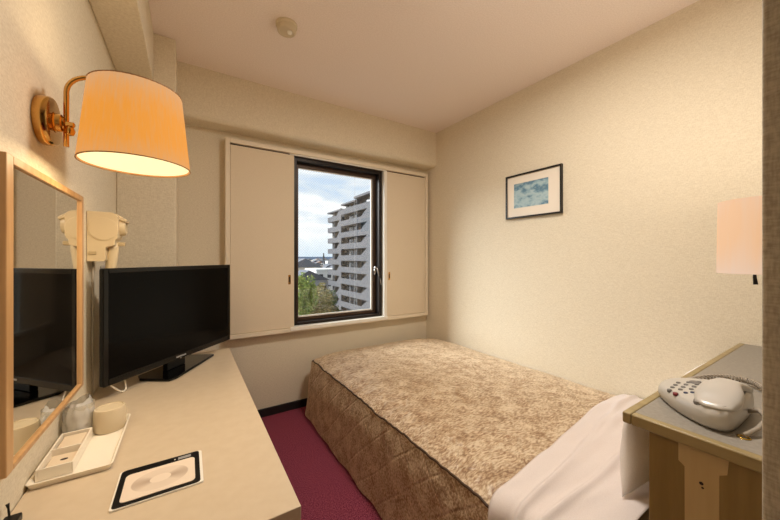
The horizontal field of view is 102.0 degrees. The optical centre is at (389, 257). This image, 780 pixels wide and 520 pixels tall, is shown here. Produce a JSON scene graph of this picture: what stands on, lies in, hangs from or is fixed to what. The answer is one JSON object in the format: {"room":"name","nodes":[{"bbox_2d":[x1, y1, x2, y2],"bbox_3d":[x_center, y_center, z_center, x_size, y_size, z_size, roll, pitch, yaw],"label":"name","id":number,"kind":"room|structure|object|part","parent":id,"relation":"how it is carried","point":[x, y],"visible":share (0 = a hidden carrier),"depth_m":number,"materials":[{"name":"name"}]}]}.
{"room":"hotel room","nodes":[
{"label":"hotel room","id":0,"kind":"room"},
{"bbox_2d":[0,0,115,519],"bbox_3d":[-0.439,-0.015,0.034,0.100,2.333,4.730,0,0,-33],"label":"wall","id":1,"kind":"structure","parent":0,"point":[45,44],"depth_m":0.85,"materials":[{"name":"beige paint"}]},
{"bbox_2d":[0,151,83,479],"bbox_3d":[-0.848,0.104,0.788,0.021,0.599,0.509,0,0,-33],"label":"wall mirror","id":2,"kind":"object","parent":1,"relation":"attached to","point":[42,219],"visible":1,"depth_m":0.71,"materials":[{"name":"brown wood"}]},
{"bbox_2d":[87,211,128,395],"bbox_3d":[-1.046,0.167,1.177,0.107,0.668,0.092,0,0,-33],"label":"hair dryer","id":3,"kind":"object","parent":1,"relation":"attached to","point":[105,230],"visible":0.98,"depth_m":1.15,"materials":[{"name":"beige plastic"}]},
{"bbox_3d":[-1.083,0.257,1.150,0.012,0.489,0.008,0,0,35],"label":"power cord","id":4,"kind":"part","parent":3,"relation":"part of","materials":[{"name":"beige plastic"}]},
{"bbox_3d":[-1.042,0.010,1.185,0.046,0.130,0.032,0,0,-33],"label":"handle","id":5,"kind":"part","parent":3,"relation":"part of","materials":[{"name":"beige plastic"}]},
{"bbox_2d":[117,242,125,245],"bbox_3d":[-1.024,-0.052,1.200,0.030,0.015,0.025,0,0,-33],"label":"switch","id":6,"kind":"object","parent":3,"relation":"attached to","point":[118,243],"depth_m":1.19,"materials":[{"name":"beige plastic"}]},
{"bbox_2d":[31,70,190,177],"bbox_3d":[-0.717,-0.359,0.848,0.308,0.219,0.245,0,0,-33],"label":"wall lamp","id":7,"kind":"object","parent":1,"relation":"attached to","point":[131,124],"visible":1,"depth_m":0.78,"materials":[{"name":"orange fabric"}]},
{"bbox_3d":[-0.835,-0.334,0.772,0.026,0.116,0.116,0,0,-33],"label":"plate","id":8,"kind":"part","parent":7,"relation":"part of","materials":[{"name":"gold metal"}]},
{"bbox_3d":[-0.751,-0.373,0.825,0.146,0.190,0.011,0,0,-33],"label":"arm","id":9,"kind":"part","parent":7,"relation":"part of","materials":[{"name":"gold metal"}]},
{"bbox_2d":[77,152,188,175],"bbox_3d":[-0.690,-0.256,0.864,0.236,0.002,0.236,0,0,-33],"label":"diffuser","id":10,"kind":"object","parent":7,"relation":"attached to","point":[131,163],"depth_m":0.85,"materials":[{"name":"beige plastic"}]},
{"bbox_2d":[89,0,152,79],"bbox_3d":[-0.208,-1.053,-0.096,0.150,0.256,4.062,0,0,-33],"label":"beam","id":11,"kind":"structure","parent":1,"relation":"attached to","point":[125,26],"depth_m":1.33,"materials":[{"name":"beige paint"}]},
{"bbox_2d":[116,33,177,267],"bbox_3d":[-1.360,-0.015,1.796,0.247,2.333,0.368,0,0,-33],"label":"pillar","id":12,"kind":"structure","parent":0,"point":[149,204],"depth_m":1.66,"materials":[{"name":"beige paint"}]},
{"bbox_2d":[177,61,435,409],"bbox_3d":[-0.618,-0.015,2.519,2.277,2.333,0.350,0,0,-33],"label":"wall","id":13,"kind":"structure","parent":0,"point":[275,369],"depth_m":2.28,"materials":[{"name":"beige paint"}]},
{"bbox_2d":[230,144,293,334],"bbox_3d":[-0.899,-0.124,2.247,0.428,1.281,0.025,0,0,-33],"label":"shutter","id":14,"kind":"object","parent":13,"relation":"attached to","point":[261,181],"visible":0.97,"depth_m":2.23,"materials":[{"name":"wood"}]},
{"bbox_2d":[258,398,306,417],"bbox_3d":[-0.497,1.122,2.559,2.030,0.060,0.012,0,0,-33],"label":"baseboard","id":15,"kind":"structure","parent":13,"relation":"attached to","point":[268,411],"depth_m":2.36,"materials":[{"name":"black"}]},
{"bbox_2d":[290,153,387,330],"bbox_3d":[-0.430,-0.121,2.639,0.843,1.321,0.210,0,0,-33],"label":"window","id":16,"kind":"structure","parent":13,"relation":"attached to","point":[375,177],"depth_m":2.76,"materials":[{"name":"brown metal"}]},
{"bbox_2d":[387,172,424,315],"bbox_3d":[0.149,-0.124,2.917,0.429,1.281,0.025,0,0,-33],"label":"shutter","id":17,"kind":"object","parent":13,"relation":"attached to","point":[405,193],"visible":0.88,"depth_m":2.90,"materials":[{"name":"wood"}]},
{"bbox_2d":[261,406,381,519],"bbox_3d":[0.562,1.202,0.674,2.477,0.100,4.730,0,0,-33],"label":"floor","id":18,"kind":"structure","parent":0,"point":[324,489],"depth_m":1.70,"materials":[{"name":"red carpet"}]},
{"bbox_2d":[11,348,300,519],"bbox_3d":[-0.756,0.831,1.088,0.497,0.639,1.352,0,0,-33],"label":"desk","id":19,"kind":"object","parent":18,"relation":"on","point":[210,408],"visible":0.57,"depth_m":0.81,"materials":[{"name":"beige laminate"}]},
{"bbox_2d":[3,503,21,519],"bbox_3d":[-0.719,0.491,0.598,0.024,0.038,0.039,0,0,-33],"label":"power adapter","id":20,"kind":"object","parent":19,"relation":"on","point":[18,516],"visible":1,"depth_m":0.61,"materials":[{"name":"black plastic"}]},
{"bbox_2d":[26,413,130,489],"bbox_3d":[-0.811,0.503,0.849,0.147,0.014,0.296,0,0,-33],"label":"serving tray","id":21,"kind":"object","parent":19,"relation":"on","point":[99,455],"visible":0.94,"depth_m":0.81,"materials":[{"name":"beige plastic"}]},
{"bbox_2d":[35,427,92,481],"bbox_3d":[-0.822,0.492,0.804,0.063,0.026,0.180,0,0,-33],"label":"box","id":22,"kind":"object","parent":21,"relation":"on","point":[41,473],"visible":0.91,"depth_m":0.77,"materials":[{"name":"beige plastic"}]},
{"bbox_2d":[45,451,76,467],"bbox_3d":[-0.799,0.496,0.768,0.047,0.010,0.066,0,0,-33],"label":"sachet","id":23,"kind":"object","parent":22,"relation":"in","point":[55,460],"visible":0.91,"depth_m":0.77,"materials":[{"name":"beige paper"}]},
{"bbox_2d":[58,432,87,447],"bbox_3d":[-0.846,0.493,0.842,0.047,0.016,0.074,0,0,-33],"label":"packet","id":24,"kind":"object","parent":22,"relation":"in","point":[77,438],"visible":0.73,"depth_m":0.84,"materials":[{"name":"beige paper"}]},
{"bbox_2d":[92,401,126,434],"bbox_3d":[-0.831,0.473,0.938,0.076,0.066,0.076,0,0,-33],"label":"cup","id":25,"kind":"object","parent":21,"relation":"on","point":[110,417],"visible":1,"depth_m":0.92,"materials":[{"name":"beige ceramic"}]},
{"bbox_2d":[110,380,126,391],"bbox_3d":[-1.012,0.485,1.183,0.018,0.050,0.078,0,0,-10],"label":"cable","id":26,"kind":"object","parent":19,"relation":"on","point":[125,383],"visible":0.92,"depth_m":1.19,"materials":[{"name":"beige plastic"}]},
{"bbox_2d":[109,450,203,512],"bbox_3d":[-0.530,0.508,0.733,0.164,0.005,0.138,0,0,-33],"label":"card holder","id":27,"kind":"object","parent":19,"relation":"on","point":[115,505],"visible":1,"depth_m":0.71,"materials":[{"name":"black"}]},
{"bbox_2d":[119,457,194,502],"bbox_3d":[-0.527,0.505,0.726,0.134,0.001,0.100,0,0,-33],"label":"printed card","id":28,"kind":"object","parent":27,"relation":"in","point":[150,481],"visible":1,"depth_m":0.72,"materials":[{"name":"beige paper"}]},
{"bbox_2d":[99,265,229,387],"bbox_3d":[-0.985,0.274,1.446,0.173,0.473,0.670,0,0,0],"label":"television","id":29,"kind":"object","parent":19,"relation":"on","point":[150,318],"visible":1,"depth_m":1.33,"materials":[{"name":"black plastic"}]},
{"bbox_2d":[638,508,648,519],"bbox_3d":[0.445,0.962,1.860,1.173,0.379,1.965,0,0,-33],"label":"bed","id":30,"kind":"object","parent":18,"relation":"on","point":[645,516],"visible":0.02,"depth_m":0.94,"materials":[{"name":"brown fabric"}]},
{"bbox_2d":[305,338,615,519],"bbox_3d":[0.326,0.921,1.977,1.259,0.437,1.740,0,0,-33],"label":"bedspread","id":31,"kind":"object","parent":30,"relation":"on","point":[425,429],"visible":0.98,"depth_m":1.51,"materials":[{"name":"brown fabric"}]},
{"bbox_2d":[488,394,648,519],"bbox_3d":[0.823,0.907,1.182,1.275,0.459,0.404,0,0,-33],"label":"sheet","id":32,"kind":"object","parent":30,"relation":"on","point":[578,477],"visible":0.56,"depth_m":0.99,"materials":[{"name":"white fabric"}]},
{"bbox_2d":[620,422,648,496],"bbox_3d":[0.872,0.570,1.031,0.480,0.235,0.096,0,0,-33],"label":"pillow","id":33,"kind":"object","parent":32,"relation":"on","point":[634,448],"visible":0.27,"depth_m":0.91,"materials":[{"name":"white fabric"}]},
{"bbox_2d":[623,343,761,519],"bbox_3d":[1.085,0.755,0.933,1.112,0.791,0.262,0,0,-33],"label":"nightstand","id":34,"kind":"object","parent":18,"relation":"on","point":[697,471],"visible":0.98,"depth_m":0.67,"materials":[{"name":"brown wood"}]},
{"bbox_2d":[658,374,761,436],"bbox_3d":[0.829,0.320,0.798,0.419,0.080,0.200,0,0,-33],"label":"telephone","id":35,"kind":"object","parent":34,"relation":"on","point":[721,403],"visible":0.96,"depth_m":0.69,"materials":[{"name":"grey plastic"}]},
{"bbox_3d":[0.929,0.346,0.895,0.183,0.018,0.084,0,0,14],"label":"coiled cord","id":36,"kind":"part","parent":35,"relation":"part of","materials":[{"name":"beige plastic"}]},
{"bbox_3d":[0.757,0.342,0.657,0.104,0.036,0.039,0,0,-33],"label":"line cord","id":37,"kind":"part","parent":35,"relation":"part of","materials":[{"name":"beige plastic"}]},
{"bbox_2d":[148,0,698,132],"bbox_3d":[0.562,-1.231,0.674,2.477,0.100,4.730,0,0,-33],"label":"ceiling","id":38,"kind":"structure","parent":0,"point":[429,65],"depth_m":1.75,"materials":[{"name":"paint"}]},
{"bbox_2d":[276,17,296,37],"bbox_3d":[-0.523,-1.155,1.598,0.104,0.051,0.104,0,0,-33],"label":"smoke detector","id":39,"kind":"object","parent":38,"relation":"attached to","point":[286,27],"visible":1,"depth_m":1.57,"materials":[{"name":"beige plastic"}]},
{"bbox_2d":[426,0,761,398],"bbox_3d":[1.563,-0.015,1.314,0.100,2.333,4.730,0,0,-33],"label":"wall","id":40,"kind":"structure","parent":0,"point":[619,291],"depth_m":1.73,"materials":[{"name":"beige paint"}]},
{"bbox_2d":[506,163,562,219],"bbox_3d":[0.962,-0.435,2.140,0.021,0.308,0.410,0,0,-33],"label":"framed picture","id":41,"kind":"object","parent":40,"relation":"attached to","point":[539,192],"visible":1,"depth_m":2.12,"materials":[{"name":"black"}]},
{"bbox_2d":[514,177,547,208],"bbox_3d":[0.955,-0.439,2.150,0.002,0.171,0.255,0,0,-33],"label":"print","id":42,"kind":"object","parent":41,"relation":"attached to","point":[530,193],"depth_m":2.14},
{"bbox_2d":[762,0,779,519],"bbox_3d":[1.563,-0.015,-0.147,1.475,2.333,2.069,0,0,-33],"label":"wall","id":43,"kind":"structure","parent":0,"point":[770,9],"depth_m":0.32,"materials":[{"name":"beige paper"}]},
{"bbox_2d":[716,195,761,284],"bbox_3d":[1.083,-0.046,0.902,0.213,0.244,0.214,0,0,-33],"label":"bedside lamp","id":44,"kind":"object","parent":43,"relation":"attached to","point":[739,221],"visible":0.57,"depth_m":0.89,"materials":[{"name":"beige fabric"}]},
{"bbox_2d":[753,275,757,284],"bbox_3d":[1.034,0.048,0.895,0.009,0.056,0.011,0,0,-10],"label":"switch","id":45,"kind":"object","parent":44,"relation":"attached to","point":[755,282],"depth_m":0.89,"materials":[{"name":"black plastic"}]},
{"label":"outside","id":46,"kind":"structure","parent":0,"visible":0},
{"bbox_3d":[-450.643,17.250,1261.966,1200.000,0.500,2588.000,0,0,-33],"label":"ground","id":47,"kind":"structure","parent":46,"visible":0},
{"bbox_2d":[298,272,318,315],"bbox_3d":[-13.027,9.567,49.805,3.585,14.876,4.035,0,0,-15],"label":"tree","id":48,"kind":"object","parent":47,"relation":"on","point":[307,297],"visible":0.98,"depth_m":48.98,"materials":[{"name":"green plant"}]},
{"bbox_2d":[298,259,321,270],"bbox_3d":[-38.939,8.625,138.895,16.000,16.750,10.800,0,0,-33],"label":"house","id":49,"kind":"structure","parent":47,"relation":"on","point":[302,263],"depth_m":134.63,"materials":[{"name":"beige"}]},
{"bbox_2d":[298,270,329,307],"bbox_3d":[-26.663,10.400,99.268,13.000,13.200,8.800,0,0,-33],"label":"house","id":50,"kind":"structure","parent":47,"relation":"on","point":[319,278],"depth_m":97.27,"materials":[{"name":"grey"}]},
{"bbox_2d":[305,268,331,289],"bbox_3d":[-24.767,10.450,117.096,9.800,13.100,12.400,0,0,-33],"label":"house","id":51,"kind":"structure","parent":47,"relation":"on","point":[323,272],"depth_m":111.64,"materials":[{"name":"white"}]},
{"bbox_2d":[310,282,333,313],"bbox_3d":[-12.211,10.642,55.649,5.910,12.731,5.345,0,0,-1],"label":"tree","id":52,"kind":"object","parent":47,"relation":"on","point":[320,309],"visible":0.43,"depth_m":55.36,"materials":[{"name":"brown plant"}]},
{"bbox_2d":[321,289,340,312],"bbox_3d":[-11.889,11.428,60.248,4.176,11.159,5.044,0,0,34],"label":"tree","id":53,"kind":"object","parent":47,"relation":"on","point":[334,301],"visible":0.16,"depth_m":60.60,"materials":[{"name":"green plant"}]},
{"bbox_2d":[327,191,369,311],"bbox_3d":[-0.560,1.100,76.906,14.500,31.800,44.200,0,0,-33],"label":"apartment building","id":54,"kind":"structure","parent":47,"relation":"on","point":[350,230],"depth_m":79.57,"materials":[{"name":"grey concrete"}]},
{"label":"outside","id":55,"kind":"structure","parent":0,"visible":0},
{"bbox_2d":[298,257,331,259],"bbox_3d":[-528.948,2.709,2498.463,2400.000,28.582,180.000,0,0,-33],"label":"hills","id":56,"kind":"structure","parent":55,"point":[311,258],"depth_m":2379.72,"materials":[{"name":"blue"}]}
]}

